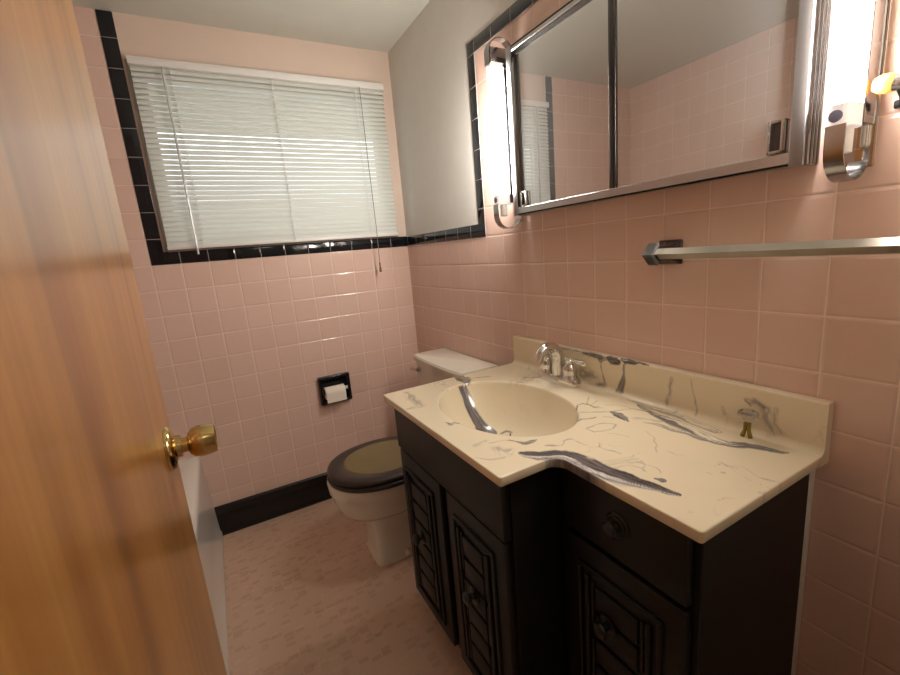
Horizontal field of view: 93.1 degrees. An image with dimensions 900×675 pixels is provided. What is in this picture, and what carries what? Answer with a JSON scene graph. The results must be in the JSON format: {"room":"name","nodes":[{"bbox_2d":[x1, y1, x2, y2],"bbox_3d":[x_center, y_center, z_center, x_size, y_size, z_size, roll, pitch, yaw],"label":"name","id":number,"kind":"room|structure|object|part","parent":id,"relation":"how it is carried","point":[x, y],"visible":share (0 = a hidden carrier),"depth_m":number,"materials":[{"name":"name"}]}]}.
{"room":"bathroom","nodes":[
{"label":"bathroom","id":0,"kind":"room"},
{"bbox_2d":[73,6,419,506],"bbox_3d":[-1.135,-0.173,1.970,2.030,2.264,0.130,-11,13,-28],"label":"wall","id":1,"kind":"structure","parent":0,"point":[241,347],"depth_m":2.06,"materials":[{"name":"pink tile"}]},
{"bbox_2d":[95,9,406,265],"bbox_3d":[-0.788,-0.871,1.979,1.180,0.960,0.004,-11,13,-28],"label":"border","id":2,"kind":"structure","parent":1,"relation":"attached to","point":[105,20],"depth_m":1.77,"materials":[{"name":"black tile"}]},
{"bbox_2d":[131,70,386,211],"bbox_3d":[-0.814,-0.830,2.063,1.060,0.732,0.045,-11,13,-28],"label":"window","id":3,"kind":"structure","parent":1,"relation":"in","point":[131,70],"depth_m":1.92,"materials":[{"name":"grey paint"}]},
{"bbox_2d":[126,55,397,271],"bbox_3d":[-0.755,-0.727,1.978,1.050,0.919,0.048,-11,13,-28],"label":"blind","id":4,"kind":"object","parent":3,"relation":"attached to","point":[253,222],"visible":1,"depth_m":1.92,"materials":[{"name":"white plastic"}]},
{"bbox_3d":[-1.100,-0.743,1.790,0.006,0.698,0.031,-11,13,-28],"label":"ladder cord","id":5,"kind":"part","parent":4,"relation":"part of","materials":[{"name":"white fabric"}]},
{"bbox_3d":[-0.736,-0.464,2.039,1.046,0.015,0.024,-11,13,-28],"label":"rail","id":6,"kind":"part","parent":4,"relation":"part of","materials":[{"name":"white plastic"}]},
{"bbox_3d":[-0.767,-0.807,1.966,0.006,0.698,0.031,-11,13,-28],"label":"ladder cord","id":7,"kind":"part","parent":4,"relation":"part of","materials":[{"name":"white fabric"}]},
{"bbox_3d":[-0.439,-0.872,2.141,0.006,0.698,0.031,-11,13,-28],"label":"ladder cord","id":8,"kind":"part","parent":4,"relation":"part of","materials":[{"name":"white fabric"}]},
{"bbox_3d":[-0.402,-0.803,2.147,0.007,0.840,0.009,-11,13,-28],"label":"pull cord","id":9,"kind":"part","parent":4,"relation":"part of","materials":[{"name":"white fabric"}]},
{"bbox_2d":[149,89,370,137],"bbox_3d":[-1.364,-1.264,2.250,3.000,0.080,0.870,-11,13,-28],"label":"eave","id":10,"kind":"object","parent":1,"relation":"attached to","point":[150,89],"depth_m":2.46,"materials":[{"name":"paint"}]},
{"bbox_2d":[124,59,398,251],"bbox_3d":[-0.788,-0.820,2.011,1.074,0.744,0.062,-11,13,-28],"label":"trim","id":11,"kind":"structure","parent":1,"relation":"attached to","point":[125,60],"depth_m":1.78,"materials":[{"name":"tile"}]},
{"bbox_2d":[214,472,331,535],"bbox_3d":[-0.628,0.795,2.321,1.152,0.149,0.018,-11,13,-28],"label":"baseboard","id":12,"kind":"structure","parent":1,"relation":"attached to","point":[258,508],"depth_m":2.17,"materials":[{"name":"black tile"}]},
{"bbox_2d":[317,372,351,405],"bbox_3d":[-0.600,0.269,2.236,0.162,0.148,0.050,-11,13,-28],"label":"toilet paper holder","id":13,"kind":"object","parent":1,"relation":"attached to","point":[340,378],"visible":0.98,"depth_m":2.24,"materials":[{"name":"black ceramic"}]},
{"bbox_2d":[324,384,346,403],"bbox_3d":[-0.599,0.288,2.221,0.100,0.077,0.066,-11,13,-28],"label":"toilet paper roll","id":14,"kind":"object","parent":13,"relation":"in","point":[335,393],"visible":0.87,"depth_m":2.19,"materials":[{"name":"beige paper"}]},
{"bbox_2d":[72,0,429,52],"bbox_3d":[-0.309,-1.085,0.214,2.150,0.080,3.740,-11,13,-28],"label":"ceiling","id":15,"kind":"structure","parent":0,"point":[375,25],"depth_m":1.76,"materials":[{"name":"paint"}]},
{"bbox_2d":[223,498,472,674],"bbox_3d":[-0.112,1.203,0.682,2.150,0.080,3.740,-11,13,-28],"label":"floor","id":16,"kind":"structure","parent":0,"point":[306,594],"depth_m":1.59,"materials":[{"name":"plastic"}]},
{"bbox_2d":[178,457,229,674],"bbox_3d":[-1.101,0.921,1.194,0.794,0.432,1.532,-11,13,-28],"label":"bathtub","id":17,"kind":"object","parent":16,"relation":"on","point":[208,534],"visible":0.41,"depth_m":1.64,"materials":[{"name":"ceramic"}]},
{"bbox_2d":[327,348,497,566],"bbox_3d":[-0.186,0.523,1.868,0.700,0.786,0.464,-11,13,-28],"label":"toilet","id":18,"kind":"object","parent":16,"relation":"on","point":[365,481],"visible":0.56,"depth_m":1.76,"materials":[{"name":"white ceramic"}]},
{"bbox_3d":[-0.289,0.539,1.813,0.457,0.021,0.389,-11,13,-28],"label":"seat","id":19,"kind":"part","parent":18,"relation":"part of","materials":[{"name":"brown plastic"}]},
{"bbox_3d":[-0.280,0.523,1.815,0.474,0.040,0.384,-11,13,-28],"label":"lid","id":20,"kind":"part","parent":18,"relation":"part of","materials":[{"name":"brown plastic"}]},
{"bbox_3d":[-0.163,0.151,2.051,0.027,0.022,0.071,-14,15,-38],"label":"flush handle","id":21,"kind":"part","parent":18,"relation":"part of","materials":[{"name":"silver metal"}]},
{"bbox_3d":[0.023,0.305,1.952,0.172,0.359,0.444,-11,13,-28],"label":"tank","id":22,"kind":"part","parent":18,"relation":"part of","materials":[{"name":"white ceramic"}]},
{"bbox_3d":[0.005,0.113,1.912,0.188,0.036,0.464,-11,13,-28],"label":"tank lid","id":23,"kind":"part","parent":18,"relation":"part of","materials":[{"name":"white ceramic"}]},
{"bbox_2d":[394,408,809,674],"bbox_3d":[0.284,0.616,1.170,0.564,0.804,0.900,-11,13,-28],"label":"vanity cabinet","id":24,"kind":"object","parent":16,"relation":"on","point":[548,571],"visible":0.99,"depth_m":0.89,"materials":[{"name":"brown paint"}]},
{"bbox_3d":[-0.099,0.622,1.315,0.030,0.042,0.042,-11,13,-28],"label":"knob","id":25,"kind":"part","parent":24,"relation":"part of","materials":[{"name":"black metal"}]},
{"bbox_3d":[-0.079,0.640,1.325,0.011,0.443,0.198,-11,13,-28],"label":"raised panel","id":26,"kind":"part","parent":24,"relation":"part of","materials":[{"name":"brown paint"}]},
{"bbox_3d":[-0.067,0.637,1.331,0.018,0.533,0.274,-11,13,-28],"label":"door","id":27,"kind":"part","parent":24,"relation":"part of","materials":[{"name":"brown paint"}]},
{"bbox_3d":[0.048,0.638,1.045,0.030,0.042,0.042,-11,13,-28],"label":"knob","id":28,"kind":"part","parent":24,"relation":"part of","materials":[{"name":"black metal"}]},
{"bbox_3d":[0.069,0.681,1.062,0.011,0.443,0.184,-11,13,-28],"label":"raised panel","id":29,"kind":"part","parent":24,"relation":"part of","materials":[{"name":"brown paint"}]},
{"bbox_3d":[0.081,0.679,1.068,0.018,0.533,0.260,-11,13,-28],"label":"door","id":30,"kind":"part","parent":24,"relation":"part of","materials":[{"name":"brown paint"}]},
{"bbox_3d":[0.301,0.576,0.842,0.030,0.042,0.042,-11,13,-28],"label":"knob","id":31,"kind":"part","parent":24,"relation":"part of","materials":[{"name":"black metal"}]},
{"bbox_2d":[383,335,834,543],"bbox_3d":[0.255,0.227,1.099,0.552,0.256,0.948,-11,13,-28],"label":"countertop","id":32,"kind":"structure","parent":24,"relation":"on","point":[666,442],"depth_m":0.93,"materials":[{"name":"stone"}]},
{"bbox_2d":[533,342,586,387],"bbox_3d":[0.346,0.075,1.332,0.173,0.134,0.138,1,13,25],"label":"faucet","id":33,"kind":"object","parent":32,"relation":"on","point":[560,370],"visible":1,"depth_m":1.31,"materials":[{"name":"silver metal"}]},
{"bbox_3d":[0.315,0.080,1.391,0.047,0.068,0.047,-11,13,-28],"label":"handle","id":34,"kind":"part","parent":33,"relation":"part of","materials":[{"name":"silver metal"}]},
{"bbox_3d":[0.307,0.059,1.363,0.017,0.017,0.092,-3,12,11],"label":"lever","id":35,"kind":"part","parent":33,"relation":"part of","materials":[{"name":"silver metal"}]},
{"bbox_3d":[0.310,0.071,1.327,0.120,0.118,0.047,-11,13,-28],"label":"spout","id":36,"kind":"part","parent":33,"relation":"part of","materials":[{"name":"silver metal"}]},
{"bbox_3d":[0.344,0.127,1.354,0.051,0.024,0.176,-11,13,-28],"label":"plate","id":37,"kind":"part","parent":33,"relation":"part of","materials":[{"name":"silver metal"}]},
{"bbox_3d":[0.366,0.094,1.301,0.047,0.068,0.047,-11,13,-28],"label":"handle","id":38,"kind":"part","parent":33,"relation":"part of","materials":[{"name":"silver metal"}]},
{"bbox_3d":[0.373,0.071,1.274,0.018,0.016,0.092,-11,13,-28],"label":"lever","id":39,"kind":"part","parent":33,"relation":"part of","materials":[{"name":"silver metal"}]},
{"bbox_2d":[737,409,758,438],"bbox_3d":[0.622,0.182,0.891,0.037,0.059,0.037,-11,13,-28],"label":"ornament","id":40,"kind":"object","parent":32,"relation":"on","point":[748,416],"visible":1,"depth_m":0.89,"materials":[{"name":"white plastic"}]},
{"bbox_2d":[737,409,758,422],"bbox_3d":[0.620,0.165,0.888,0.037,0.024,0.037,-11,13,-28],"label":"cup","id":41,"kind":"object","parent":40,"relation":"on","point":[746,415],"depth_m":0.88,"materials":[{"name":"clear plastic"}]},
{"bbox_3d":[0.299,0.352,0.786,0.029,0.054,0.054,-11,13,-28],"label":"knob","id":42,"kind":"part","parent":24,"relation":"part of","materials":[{"name":"black metal"}]},
{"bbox_3d":[0.337,0.697,0.863,0.011,0.446,0.196,-11,13,-28],"label":"raised panel","id":43,"kind":"part","parent":24,"relation":"part of","materials":[{"name":"brown paint"}]},
{"bbox_3d":[0.320,0.355,0.799,0.018,0.136,0.272,-11,13,-28],"label":"drawer","id":44,"kind":"part","parent":24,"relation":"part of","materials":[{"name":"brown paint"}]},
{"bbox_3d":[0.349,0.695,0.869,0.018,0.536,0.272,-11,13,-28],"label":"door","id":45,"kind":"part","parent":24,"relation":"part of","materials":[{"name":"brown paint"}]},
{"bbox_3d":[0.575,0.661,0.829,0.348,0.804,0.016,-11,13,-28],"label":"panel","id":46,"kind":"part","parent":24,"relation":"part of","materials":[{"name":"black paint"}]},
{"bbox_2d":[388,0,899,674],"bbox_3d":[0.326,-0.205,1.514,0.100,2.264,2.330,-11,13,-28],"label":"wall","id":47,"kind":"structure","parent":0,"point":[827,327],"depth_m":0.93,"materials":[{"name":"pink tile"}]},
{"bbox_2d":[406,0,537,245],"bbox_3d":[0.245,-0.701,1.373,0.004,0.696,2.099,-11,13,-28],"label":"border","id":48,"kind":"structure","parent":47,"relation":"attached to","point":[516,9],"depth_m":1.62,"materials":[{"name":"black tile"}]},
{"bbox_2d":[484,37,522,228],"bbox_3d":[0.177,-0.657,1.402,0.100,0.584,0.040,-11,13,-28],"label":"vanity light","id":49,"kind":"object","parent":47,"relation":"attached to","point":[494,57],"visible":0.75,"depth_m":1.38,"materials":[{"name":"white glass"}]},
{"bbox_2d":[500,204,506,216],"bbox_3d":[0.182,-0.429,1.440,0.023,0.038,0.023,-11,13,-28],"label":"socket","id":50,"kind":"object","parent":49,"relation":"attached to","point":[503,207],"depth_m":1.43,"materials":[{"name":"white plastic"}]},
{"bbox_3d":[0.216,-0.665,1.423,0.012,0.544,0.040,-11,13,-28],"label":"plate","id":51,"kind":"part","parent":49,"relation":"part of","materials":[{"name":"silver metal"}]},
{"bbox_2d":[505,0,831,215],"bbox_3d":[0.410,-0.596,1.031,0.060,0.500,0.804,-11,13,-28],"label":"upper cabinet","id":52,"kind":"object","parent":47,"relation":"attached to","point":[608,99],"visible":1,"depth_m":0.93,"materials":[{"name":"silver metal"}]},
{"bbox_3d":[0.239,-0.446,1.371,0.011,0.046,0.026,-11,13,-28],"label":"finger pull","id":53,"kind":"part","parent":52,"relation":"part of","materials":[{"name":"silver metal"}]},
{"bbox_3d":[0.309,-0.620,1.192,0.004,0.479,0.403,-11,13,-28],"label":"mirror door","id":54,"kind":"part","parent":52,"relation":"part of","materials":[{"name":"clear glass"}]},
{"bbox_3d":[0.486,-0.568,0.863,0.004,0.479,0.397,-11,13,-28],"label":"mirror door","id":55,"kind":"part","parent":52,"relation":"part of","materials":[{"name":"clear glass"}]},
{"bbox_3d":[0.577,-0.354,0.754,0.011,0.056,0.026,-11,13,-28],"label":"finger pull","id":56,"kind":"part","parent":52,"relation":"part of","materials":[{"name":"silver metal"}]},
{"bbox_2d":[512,335,834,467],"bbox_3d":[0.474,0.118,1.205,0.036,0.123,0.948,-11,13,-28],"label":"backsplash","id":57,"kind":"structure","parent":47,"relation":"attached to","point":[799,422],"depth_m":0.98,"materials":[{"name":"stone"}]},
{"bbox_2d":[641,237,899,264],"bbox_3d":[0.611,-0.163,0.785,0.093,0.058,0.557,-11,13,-28],"label":"towel rail","id":58,"kind":"object","parent":47,"relation":"attached to","point":[665,252],"visible":1,"depth_m":0.78,"materials":[{"name":"metal"}]},
{"bbox_3d":[0.490,-0.197,1.000,0.093,0.058,0.061,-11,13,-28],"label":"post","id":59,"kind":"part","parent":58,"relation":"part of","materials":[{"name":"silver metal"}]},
{"bbox_2d":[791,469,815,674],"bbox_3d":[0.738,0.630,0.913,0.022,0.804,0.013,-11,13,-28],"label":"trim","id":60,"kind":"structure","parent":47,"relation":"attached to","point":[812,474],"depth_m":0.88,"materials":[{"name":"white plastic"}]},
{"bbox_2d":[823,0,891,182],"bbox_3d":[0.612,-0.537,0.629,0.100,0.584,0.040,-11,13,-28],"label":"vanity light","id":61,"kind":"object","parent":47,"relation":"attached to","point":[851,133],"visible":1,"depth_m":0.64,"materials":[{"name":"silver metal"}]},
{"bbox_2d":[844,125,854,153],"bbox_3d":[0.616,-0.308,0.668,0.023,0.038,0.023,-11,13,-28],"label":"socket","id":62,"kind":"object","parent":61,"relation":"attached to","point":[849,136],"depth_m":0.66,"materials":[{"name":"white plastic"}]},
{"bbox_3d":[0.651,-0.544,0.650,0.012,0.544,0.040,-11,13,-28],"label":"plate","id":63,"kind":"part","parent":61,"relation":"part of","materials":[{"name":"silver metal"}]},
{"bbox_2d":[871,73,899,108],"bbox_3d":[0.671,-0.371,0.636,0.069,0.046,0.041,-7,12,-10],"label":"night light","id":64,"kind":"object","parent":47,"relation":"attached to","point":[889,82],"visible":1,"depth_m":0.63,"materials":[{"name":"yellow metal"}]},
{"bbox_3d":[0.649,-0.379,0.636,0.028,0.028,0.029,-11,13,-28],"label":"bulb","id":65,"kind":"part","parent":64,"relation":"part of","materials":[{"name":"white"}]},
{"bbox_3d":[-0.010,0.118,0.072,1.930,2.264,0.120,-11,13,-28],"label":"wall","id":66,"kind":"structure","parent":0,"visible":0},
{"bbox_2d":[0,0,226,674],"bbox_3d":[-0.280,0.187,0.408,0.100,2.018,0.700,-11,13,-28],"label":"door","id":67,"kind":"structure","parent":66,"relation":"in","point":[101,570],"depth_m":0.33,"materials":[{"name":"brown wood"}]},
{"bbox_3d":[-0.399,0.163,0.660,0.065,0.068,0.068,-11,13,-28],"label":"knob","id":68,"kind":"part","parent":67,"relation":"part of","materials":[{"name":"gold metal"}]}
]}

